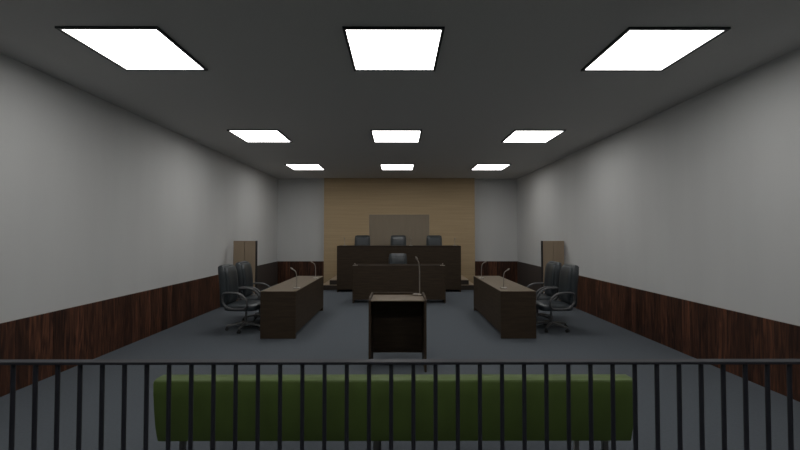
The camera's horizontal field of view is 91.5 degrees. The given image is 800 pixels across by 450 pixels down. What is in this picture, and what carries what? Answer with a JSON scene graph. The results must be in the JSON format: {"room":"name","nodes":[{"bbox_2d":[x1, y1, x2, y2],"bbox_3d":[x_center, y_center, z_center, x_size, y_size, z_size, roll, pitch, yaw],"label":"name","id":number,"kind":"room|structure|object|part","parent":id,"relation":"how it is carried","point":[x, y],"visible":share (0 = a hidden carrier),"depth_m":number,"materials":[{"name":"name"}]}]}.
{"room":"courtroom","nodes":[
{"label":"courtroom","id":0,"kind":"room"},
{"bbox_2d":[0,53,277,322],"bbox_3d":[-3.998,0.005,4.101,0.120,3.380,17.020,0,-1,0],"label":"wall","id":1,"kind":"structure","parent":0,"point":[100,200],"depth_m":5.13,"materials":[{"name":"grey paint"}]},
{"bbox_2d":[0,275,219,396],"bbox_3d":[-3.924,1.294,2.320,0.018,0.720,13.482,0,-1,0],"label":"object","id":2,"kind":"structure","parent":1,"relation":"attached to","point":[94,330],"depth_m":5.04,"materials":[{"name":"brown wood"}]},
{"bbox_2d":[257,261,277,291],"bbox_3d":[-3.946,1.490,10.809,0.018,0.720,3.502,0,-1,0],"label":"trim","id":3,"kind":"structure","parent":1,"relation":"attached to","point":[267,273],"depth_m":11.59,"materials":[{"name":"brown wood"}]},
{"bbox_2d":[277,179,517,260],"bbox_3d":[-0.080,0.203,12.678,7.760,3.380,0.120,0,-1,0],"label":"wall","id":4,"kind":"structure","parent":0,"point":[300,237],"depth_m":12.63,"materials":[{"name":"grey paint"}]},
{"bbox_2d":[278,261,323,283],"bbox_3d":[-3.189,1.530,12.571,1.540,0.720,0.018,0,-1,0],"label":"trim","id":5,"kind":"structure","parent":4,"relation":"attached to","point":[302,268],"depth_m":12.57,"materials":[{"name":"brown wood"}]},
{"bbox_2d":[324,178,474,283],"bbox_3d":[-0.019,0.199,12.509,4.800,3.380,0.220,0,-1,0],"label":"oak panel","id":6,"kind":"object","parent":4,"relation":"attached to","point":[348,202],"visible":0.74,"depth_m":12.42,"materials":[{"name":"beige wood"}]},
{"bbox_2d":[369,215,428,244],"bbox_3d":[-0.024,0.540,12.419,1.906,1.733,0.044,0,-1,0],"label":"door","id":7,"kind":"structure","parent":6,"relation":"attached to","point":[381,227],"depth_m":12.41,"materials":[{"name":"beige wood"}]},
{"bbox_2d":[369,214,429,234],"bbox_3d":[-0.024,0.544,12.399,1.950,1.785,0.024,0,-1,0],"label":"trim","id":8,"kind":"structure","parent":6,"relation":"attached to","point":[369,214],"depth_m":12.41,"materials":[{"name":"brown wood"}]},
{"bbox_2d":[475,261,516,282],"bbox_3d":[3.091,1.531,12.587,1.420,0.720,0.018,0,-1,0],"label":"trim","id":9,"kind":"structure","parent":4,"relation":"attached to","point":[489,268],"depth_m":12.58,"materials":[{"name":"brown wood"}]},
{"bbox_2d":[0,0,799,178],"bbox_3d":[-0.058,-1.735,4.151,8.000,0.100,17.260,0,-1,0],"label":"ceiling","id":10,"kind":"structure","parent":0,"point":[503,67],"depth_m":4.38,"materials":[{"name":"paint"}]},
{"bbox_2d":[55,26,207,70],"bbox_3d":[-2.517,-1.684,3.778,0.880,0.018,0.880,0,-1,0],"label":"recessed light","id":11,"kind":"object","parent":10,"relation":"in","point":[131,48],"visible":1,"depth_m":3.68,"materials":[{"name":"white plastic"}]},
{"bbox_2d":[227,129,291,142],"bbox_3d":[-2.513,-1.608,7.083,0.880,0.018,0.880,0,-1,0],"label":"recessed light","id":12,"kind":"object","parent":10,"relation":"in","point":[247,135],"visible":1,"depth_m":7.01,"materials":[{"name":"white plastic"}]},
{"bbox_2d":[284,164,324,169],"bbox_3d":[-2.498,-1.533,10.332,0.880,0.018,0.880,0,-1,0],"label":"recessed light","id":13,"kind":"object","parent":10,"relation":"in","point":[292,166],"visible":1,"depth_m":10.23,"materials":[{"name":"white plastic"}]},
{"bbox_2d":[342,26,444,70],"bbox_3d":[-0.057,-1.684,3.785,0.880,0.018,0.880,0,-1,0],"label":"recessed light","id":14,"kind":"object","parent":10,"relation":"in","point":[370,48],"visible":1,"depth_m":3.68,"materials":[{"name":"white plastic"}]},
{"bbox_2d":[370,130,421,142],"bbox_3d":[-0.065,-1.608,7.089,0.880,0.018,0.880,0,-1,0],"label":"recessed light","id":15,"kind":"object","parent":10,"relation":"in","point":[379,136],"visible":1,"depth_m":7.08,"materials":[{"name":"white plastic"}]},
{"bbox_2d":[380,164,413,169],"bbox_3d":[-0.073,-1.533,10.338,0.880,0.018,0.880,0,-1,0],"label":"recessed light","id":16,"kind":"object","parent":10,"relation":"in","point":[383,166],"visible":1,"depth_m":10.23,"materials":[{"name":"white plastic"}]},
{"bbox_2d":[470,164,510,169],"bbox_3d":[2.387,-1.533,10.344,0.880,0.018,0.880,0,-1,0],"label":"recessed light","id":17,"kind":"object","parent":10,"relation":"in","point":[477,166],"visible":1,"depth_m":10.23,"materials":[{"name":"white plastic"}]},
{"bbox_2d":[501,130,565,142],"bbox_3d":[2.395,-1.608,7.095,0.880,0.018,0.880,0,-1,0],"label":"recessed light","id":18,"kind":"object","parent":10,"relation":"in","point":[517,136],"visible":1,"depth_m":7.08,"materials":[{"name":"white plastic"}]},
{"bbox_2d":[581,27,730,71],"bbox_3d":[2.403,-1.684,3.791,0.880,0.018,0.880,0,-1,0],"label":"recessed light","id":19,"kind":"object","parent":10,"relation":"in","point":[636,49],"visible":1,"depth_m":3.70,"materials":[{"name":"white plastic"}]},
{"bbox_2d":[0,284,799,449],"bbox_3d":[-0.058,1.744,4.071,8.000,0.100,17.260,0,-1,0],"label":"floor","id":20,"kind":"structure","parent":0,"point":[455,330],"depth_m":4.51,"materials":[{"name":"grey carpet"}]},
{"bbox_2d":[218,264,259,333],"bbox_3d":[-2.642,1.208,6.561,0.715,1.086,0.617,0,-1,0],"label":"office chair","id":21,"kind":"object","parent":20,"relation":"on","point":[227,273],"visible":0.92,"depth_m":6.40,"materials":[{"name":"black leather"}]},
{"bbox_3d":[-2.908,1.009,6.571,0.151,0.692,0.488,-4,-1,0],"label":"backrest","id":22,"kind":"part","parent":21,"relation":"part of","materials":[{"name":"black leather"}]},
{"bbox_2d":[224,266,237,302],"bbox_3d":[-2.855,0.994,6.572,0.110,0.595,0.409,-4,-1,0],"label":"cushion","id":23,"kind":"object","parent":21,"relation":"on","point":[230,272],"depth_m":6.49,"materials":[{"name":"black leather"}]},
{"bbox_3d":[-2.665,1.230,6.292,0.433,0.300,0.054,0,-1,0],"label":"armrest","id":24,"kind":"part","parent":21,"relation":"part of","materials":[{"name":"grey plastic"}]},
{"bbox_3d":[-2.748,1.656,6.506,0.280,0.063,0.044,0,-1,-18],"label":"leg","id":25,"kind":"part","parent":21,"relation":"part of","materials":[{"name":"grey metal"}]},
{"bbox_3d":[-2.592,1.357,6.564,0.540,0.120,0.520,0,-1,0],"label":"seat","id":26,"kind":"part","parent":21,"relation":"part of","materials":[{"name":"black leather"}]},
{"bbox_3d":[-2.666,1.242,6.841,0.433,0.300,0.054,0,-1,0],"label":"armrest","id":27,"kind":"part","parent":21,"relation":"part of","materials":[{"name":"grey plastic"}]},
{"bbox_3d":[-2.436,1.656,6.507,0.280,0.063,0.044,0,-1,18],"label":"leg","id":28,"kind":"part","parent":21,"relation":"part of","materials":[{"name":"grey metal"}]},
{"bbox_2d":[233,241,257,300],"bbox_3d":[-3.565,1.086,8.984,0.520,1.444,0.099,0,-1,0],"label":"door","id":29,"kind":"structure","parent":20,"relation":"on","point":[242,250],"depth_m":8.95,"materials":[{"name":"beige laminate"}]},
{"bbox_2d":[235,261,269,320],"bbox_3d":[-2.644,1.223,7.240,0.715,1.086,0.617,0,-1,0],"label":"office chair","id":30,"kind":"object","parent":20,"relation":"on","point":[244,269],"visible":0.51,"depth_m":7.10,"materials":[{"name":"black leather"}]},
{"bbox_3d":[-2.910,1.025,7.251,0.151,0.692,0.488,-4,-1,0],"label":"backrest","id":31,"kind":"part","parent":30,"relation":"part of","materials":[{"name":"black leather"}]},
{"bbox_2d":[241,263,252,295],"bbox_3d":[-2.856,1.010,7.251,0.110,0.595,0.409,-4,-1,0],"label":"cushion","id":32,"kind":"object","parent":30,"relation":"on","point":[246,269],"depth_m":7.17,"materials":[{"name":"black leather"}]},
{"bbox_3d":[-2.667,1.245,6.971,0.433,0.300,0.054,0,-1,0],"label":"armrest","id":33,"kind":"part","parent":30,"relation":"part of","materials":[{"name":"grey plastic"}]},
{"bbox_3d":[-2.594,1.373,7.244,0.540,0.120,0.520,0,-1,0],"label":"seat","id":34,"kind":"part","parent":30,"relation":"part of","materials":[{"name":"black leather"}]},
{"bbox_3d":[-2.668,1.258,7.521,0.433,0.300,0.054,0,-1,0],"label":"armrest","id":35,"kind":"part","parent":30,"relation":"part of","materials":[{"name":"grey plastic"}]},
{"bbox_2d":[260,276,322,338],"bbox_3d":[-1.870,1.402,7.065,0.540,0.723,2.200,0,-1,0],"label":"desk","id":36,"kind":"object","parent":20,"relation":"on","point":[284,310],"visible":1,"depth_m":5.97,"materials":[{"name":"brown wood"}]},
{"bbox_3d":[-1.867,1.381,5.980,0.540,0.715,0.030,0,-1,0],"label":"panel","id":37,"kind":"part","parent":36,"relation":"part of","materials":[{"name":"brown wood"}]},
{"bbox_2d":[291,268,299,288],"bbox_3d":[-1.696,0.854,6.298,0.155,0.337,0.100,0,-1,0],"label":"gooseneck microphone","id":38,"kind":"object","parent":36,"relation":"on","point":[296,287],"visible":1,"depth_m":6.29,"materials":[{"name":"metal"}]},
{"bbox_3d":[-1.610,1.368,7.066,0.020,0.640,2.140,0,-1,0],"label":"panel","id":39,"kind":"part","parent":36,"relation":"part of","materials":[{"name":"brown wood"}]},
{"bbox_2d":[153,374,632,449],"bbox_3d":[-0.033,1.298,2.637,2.886,0.727,0.627,0,-1,0],"label":"bench","id":40,"kind":"object","parent":20,"relation":"on","point":[290,383],"visible":0.84,"depth_m":2.34,"materials":[{"name":"green fabric"}]},
{"bbox_3d":[-1.372,1.507,2.462,0.032,0.300,0.032,0,-1,0],"label":"leg","id":41,"kind":"part","parent":40,"relation":"part of","materials":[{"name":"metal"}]},
{"bbox_3d":[-0.152,1.507,2.466,0.032,0.300,0.032,0,-1,0],"label":"leg","id":42,"kind":"part","parent":40,"relation":"part of","materials":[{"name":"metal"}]},
{"bbox_3d":[1.297,1.517,2.869,0.032,0.300,0.032,0,-1,0],"label":"leg","id":43,"kind":"part","parent":40,"relation":"part of","materials":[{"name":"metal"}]},
{"bbox_3d":[1.298,1.507,2.469,0.032,0.300,0.032,0,-1,0],"label":"leg","id":44,"kind":"part","parent":40,"relation":"part of","materials":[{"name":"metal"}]},
{"bbox_2d":[368,292,426,371],"bbox_3d":[-0.029,1.282,4.757,0.673,0.856,0.470,0,-1,0],"label":"stand","id":45,"kind":"object","parent":20,"relation":"on","point":[397,320],"visible":0.98,"depth_m":4.97,"materials":[{"name":"brown wood"}]},
{"bbox_3d":[-0.353,1.282,4.756,0.024,0.856,0.470,0,-1,0],"label":"panel","id":46,"kind":"part","parent":45,"relation":"part of","materials":[{"name":"brown wood"}]},
{"bbox_3d":[-0.029,1.237,4.983,0.625,0.756,0.020,0,-1,0],"label":"panel","id":47,"kind":"part","parent":45,"relation":"part of","materials":[{"name":"brown wood"}]},
{"bbox_2d":[413,256,421,294],"bbox_3d":[0.200,0.634,4.886,0.112,0.494,0.142,-1,-2,28],"label":"gooseneck microphone","id":48,"kind":"object","parent":45,"relation":"on","point":[415,256],"visible":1,"depth_m":4.90,"materials":[{"name":"metal"}]},
{"bbox_3d":[0.232,0.647,4.882,0.015,0.444,0.078,-1,-2,28],"label":"stem","id":49,"kind":"part","parent":48,"relation":"part of","materials":[{"name":"metal"}]},
{"bbox_3d":[0.296,1.282,4.758,0.024,0.856,0.470,0,-1,0],"label":"panel","id":50,"kind":"part","parent":45,"relation":"part of","materials":[{"name":"brown wood"}]},
{"bbox_2d":[389,253,406,263],"bbox_3d":[-0.062,1.287,10.003,0.617,1.086,0.715,0,-1,0],"label":"office chair","id":51,"kind":"object","parent":20,"relation":"on","point":[394,258],"visible":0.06,"depth_m":10.20,"materials":[{"name":"black leather"}]},
{"bbox_2d":[323,275,473,289],"bbox_3d":[-0.047,1.634,11.755,4.360,0.475,1.219,0,-1,0],"label":"platform","id":52,"kind":"object","parent":20,"relation":"on","point":[331,284],"visible":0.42,"depth_m":11.15,"materials":[{"name":"brown wood"}]},
{"bbox_2d":[355,235,369,244],"bbox_3d":[-1.157,0.851,11.691,0.617,1.086,0.715,0,-1,0],"label":"office chair","id":53,"kind":"object","parent":52,"relation":"on","point":[359,239],"visible":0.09,"depth_m":11.89,"materials":[{"name":"black leather"}]},
{"bbox_2d":[390,235,405,244],"bbox_3d":[-0.057,0.851,11.694,0.617,1.086,0.715,0,-1,0],"label":"office chair","id":54,"kind":"object","parent":52,"relation":"on","point":[395,239],"visible":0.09,"depth_m":11.89,"materials":[{"name":"black leather"}]},
{"bbox_2d":[426,235,441,244],"bbox_3d":[1.043,0.851,11.696,0.617,1.086,0.715,0,-1,0],"label":"office chair","id":55,"kind":"object","parent":52,"relation":"on","point":[431,239],"visible":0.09,"depth_m":11.89,"materials":[{"name":"black leather"}]},
{"bbox_2d":[337,245,460,291],"bbox_3d":[-0.028,1.219,10.985,3.420,1.270,0.500,0,-1,0],"label":"bench","id":56,"kind":"object","parent":20,"relation":"on","point":[449,255],"visible":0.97,"depth_m":10.74,"materials":[{"name":"brown wood"}]},
{"bbox_3d":[-1.721,1.235,10.930,0.035,1.235,0.400,0,-1,0],"label":"panel","id":57,"kind":"part","parent":56,"relation":"part of","materials":[{"name":"brown wood"}]},
{"bbox_3d":[1.664,1.235,10.939,0.035,1.235,0.400,0,-1,0],"label":"panel","id":58,"kind":"part","parent":56,"relation":"part of","materials":[{"name":"brown wood"}]},
{"bbox_2d":[352,264,445,302],"bbox_3d":[-0.021,1.384,9.310,2.155,0.862,0.600,0,-1,0],"label":"desk","id":59,"kind":"object","parent":20,"relation":"on","point":[366,278],"visible":0.86,"depth_m":9.01,"materials":[{"name":"brown wood"}]},
{"bbox_3d":[-1.084,1.388,9.308,0.030,0.854,0.600,0,-1,0],"label":"panel","id":60,"kind":"part","parent":59,"relation":"part of","materials":[{"name":"brown wood"}]},
{"bbox_3d":[1.041,1.388,9.313,0.030,0.854,0.600,0,-1,0],"label":"panel","id":61,"kind":"part","parent":59,"relation":"part of","materials":[{"name":"brown wood"}]},
{"bbox_2d":[0,359,799,449],"bbox_3d":[-0.052,1.141,1.829,7.720,1.003,0.046,0,-1,0],"label":"railing","id":62,"kind":"object","parent":20,"relation":"on","point":[13,362],"visible":1,"depth_m":1.82,"materials":[{"name":"metal"}]},
{"bbox_3d":[-0.052,0.646,1.841,7.720,0.013,0.046,0,-1,0],"label":"rail","id":63,"kind":"part","parent":62,"relation":"part of","materials":[{"name":"metal"}]},
{"bbox_2d":[474,276,535,338],"bbox_3d":[1.815,1.402,7.074,0.540,0.723,2.200,0,-1,0],"label":"desk","id":64,"kind":"object","parent":20,"relation":"on","point":[511,310],"visible":1,"depth_m":5.98,"materials":[{"name":"brown wood"}]},
{"bbox_3d":[1.555,1.369,7.074,0.020,0.640,2.140,0,-1,0],"label":"panel","id":65,"kind":"part","parent":64,"relation":"part of","materials":[{"name":"brown wood"}]},
{"bbox_2d":[500,268,509,288],"bbox_3d":[1.700,0.862,6.306,0.156,0.321,0.100,0,-1,0],"label":"gooseneck microphone","id":66,"kind":"object","parent":64,"relation":"on","point":[503,287],"visible":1,"depth_m":6.30,"materials":[{"name":"metal"}]},
{"bbox_3d":[1.818,1.381,5.989,0.540,0.715,0.030,0,-1,0],"label":"panel","id":67,"kind":"part","parent":64,"relation":"part of","materials":[{"name":"brown wood"}]},
{"bbox_2d":[527,261,561,320],"bbox_3d":[2.596,1.224,7.267,0.715,1.086,0.617,0,-1,0],"label":"office chair","id":68,"kind":"object","parent":20,"relation":"on","point":[552,269],"visible":0.5,"depth_m":7.12,"materials":[{"name":"black leather"}]},
{"bbox_3d":[2.619,1.258,7.535,0.433,0.300,0.054,0,-1,0],"label":"armrest","id":69,"kind":"part","parent":68,"relation":"part of","materials":[{"name":"grey plastic"}]},
{"bbox_3d":[2.546,1.373,7.257,0.540,0.120,0.520,0,-1,0],"label":"seat","id":70,"kind":"part","parent":68,"relation":"part of","materials":[{"name":"black leather"}]},
{"bbox_3d":[2.621,1.246,6.985,0.433,0.300,0.054,0,-1,0],"label":"armrest","id":71,"kind":"part","parent":68,"relation":"part of","materials":[{"name":"grey plastic"}]},
{"bbox_2d":[544,263,555,295],"bbox_3d":[2.809,1.010,7.266,0.110,0.595,0.409,4,-1,0],"label":"cushion","id":72,"kind":"object","parent":68,"relation":"on","point":[550,269],"depth_m":7.19,"materials":[{"name":"black leather"}]},
{"bbox_3d":[2.863,1.025,7.266,0.151,0.692,0.488,4,-1,0],"label":"backrest","id":73,"kind":"part","parent":68,"relation":"part of","materials":[{"name":"black leather"}]},
{"bbox_2d":[541,241,563,300],"bbox_3d":[3.525,1.086,9.002,0.500,1.444,0.099,0,-1,0],"label":"door","id":74,"kind":"structure","parent":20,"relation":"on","point":[550,250],"depth_m":8.97,"materials":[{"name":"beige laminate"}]},
{"bbox_2d":[536,264,578,332],"bbox_3d":[2.598,1.208,6.587,0.715,1.086,0.617,0,-1,0],"label":"office chair","id":75,"kind":"object","parent":20,"relation":"on","point":[569,273],"visible":0.95,"depth_m":6.40,"materials":[{"name":"black leather"}]},
{"bbox_3d":[2.392,1.659,6.620,0.280,0.063,0.044,0,-1,18],"label":"leg","id":76,"kind":"part","parent":75,"relation":"part of","materials":[{"name":"grey metal"}]},
{"bbox_3d":[2.621,1.243,6.855,0.433,0.300,0.054,0,-1,0],"label":"armrest","id":77,"kind":"part","parent":75,"relation":"part of","materials":[{"name":"grey plastic"}]},
{"bbox_3d":[2.548,1.357,6.577,0.540,0.120,0.520,0,-1,0],"label":"seat","id":78,"kind":"part","parent":75,"relation":"part of","materials":[{"name":"black leather"}]},
{"bbox_3d":[2.645,1.654,6.438,0.044,0.063,0.280,1,-2,-36],"label":"leg","id":79,"kind":"part","parent":75,"relation":"part of","materials":[{"name":"grey metal"}]},
{"bbox_3d":[2.623,1.230,6.305,0.433,0.300,0.054,0,-1,0],"label":"armrest","id":80,"kind":"part","parent":75,"relation":"part of","materials":[{"name":"grey plastic"}]},
{"bbox_2d":[559,266,572,302],"bbox_3d":[2.811,0.994,6.586,0.110,0.595,0.409,4,-1,0],"label":"cushion","id":81,"kind":"object","parent":75,"relation":"on","point":[566,272],"depth_m":6.51,"materials":[{"name":"black leather"}]},
{"bbox_3d":[2.864,1.010,6.586,0.151,0.692,0.488,4,-1,0],"label":"backrest","id":82,"kind":"part","parent":75,"relation":"part of","materials":[{"name":"black leather"}]},
{"bbox_2d":[517,48,799,325],"bbox_3d":[3.882,0.005,4.121,0.120,3.380,17.020,0,-1,0],"label":"wall","id":83,"kind":"structure","parent":0,"point":[697,200],"depth_m":5.01,"materials":[{"name":"grey paint"}]},
{"bbox_2d":[517,261,540,291],"bbox_3d":[3.796,1.490,10.829,0.018,0.720,3.502,0,-1,0],"label":"trim","id":84,"kind":"structure","parent":83,"relation":"attached to","point":[527,274],"depth_m":11.49,"materials":[{"name":"brown wood"}]},
{"bbox_2d":[574,275,799,401],"bbox_3d":[3.818,1.294,2.340,0.018,0.720,13.482,0,-1,0],"label":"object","id":85,"kind":"structure","parent":83,"relation":"attached to","point":[696,330],"depth_m":4.93,"materials":[{"name":"brown wood"}]}
]}

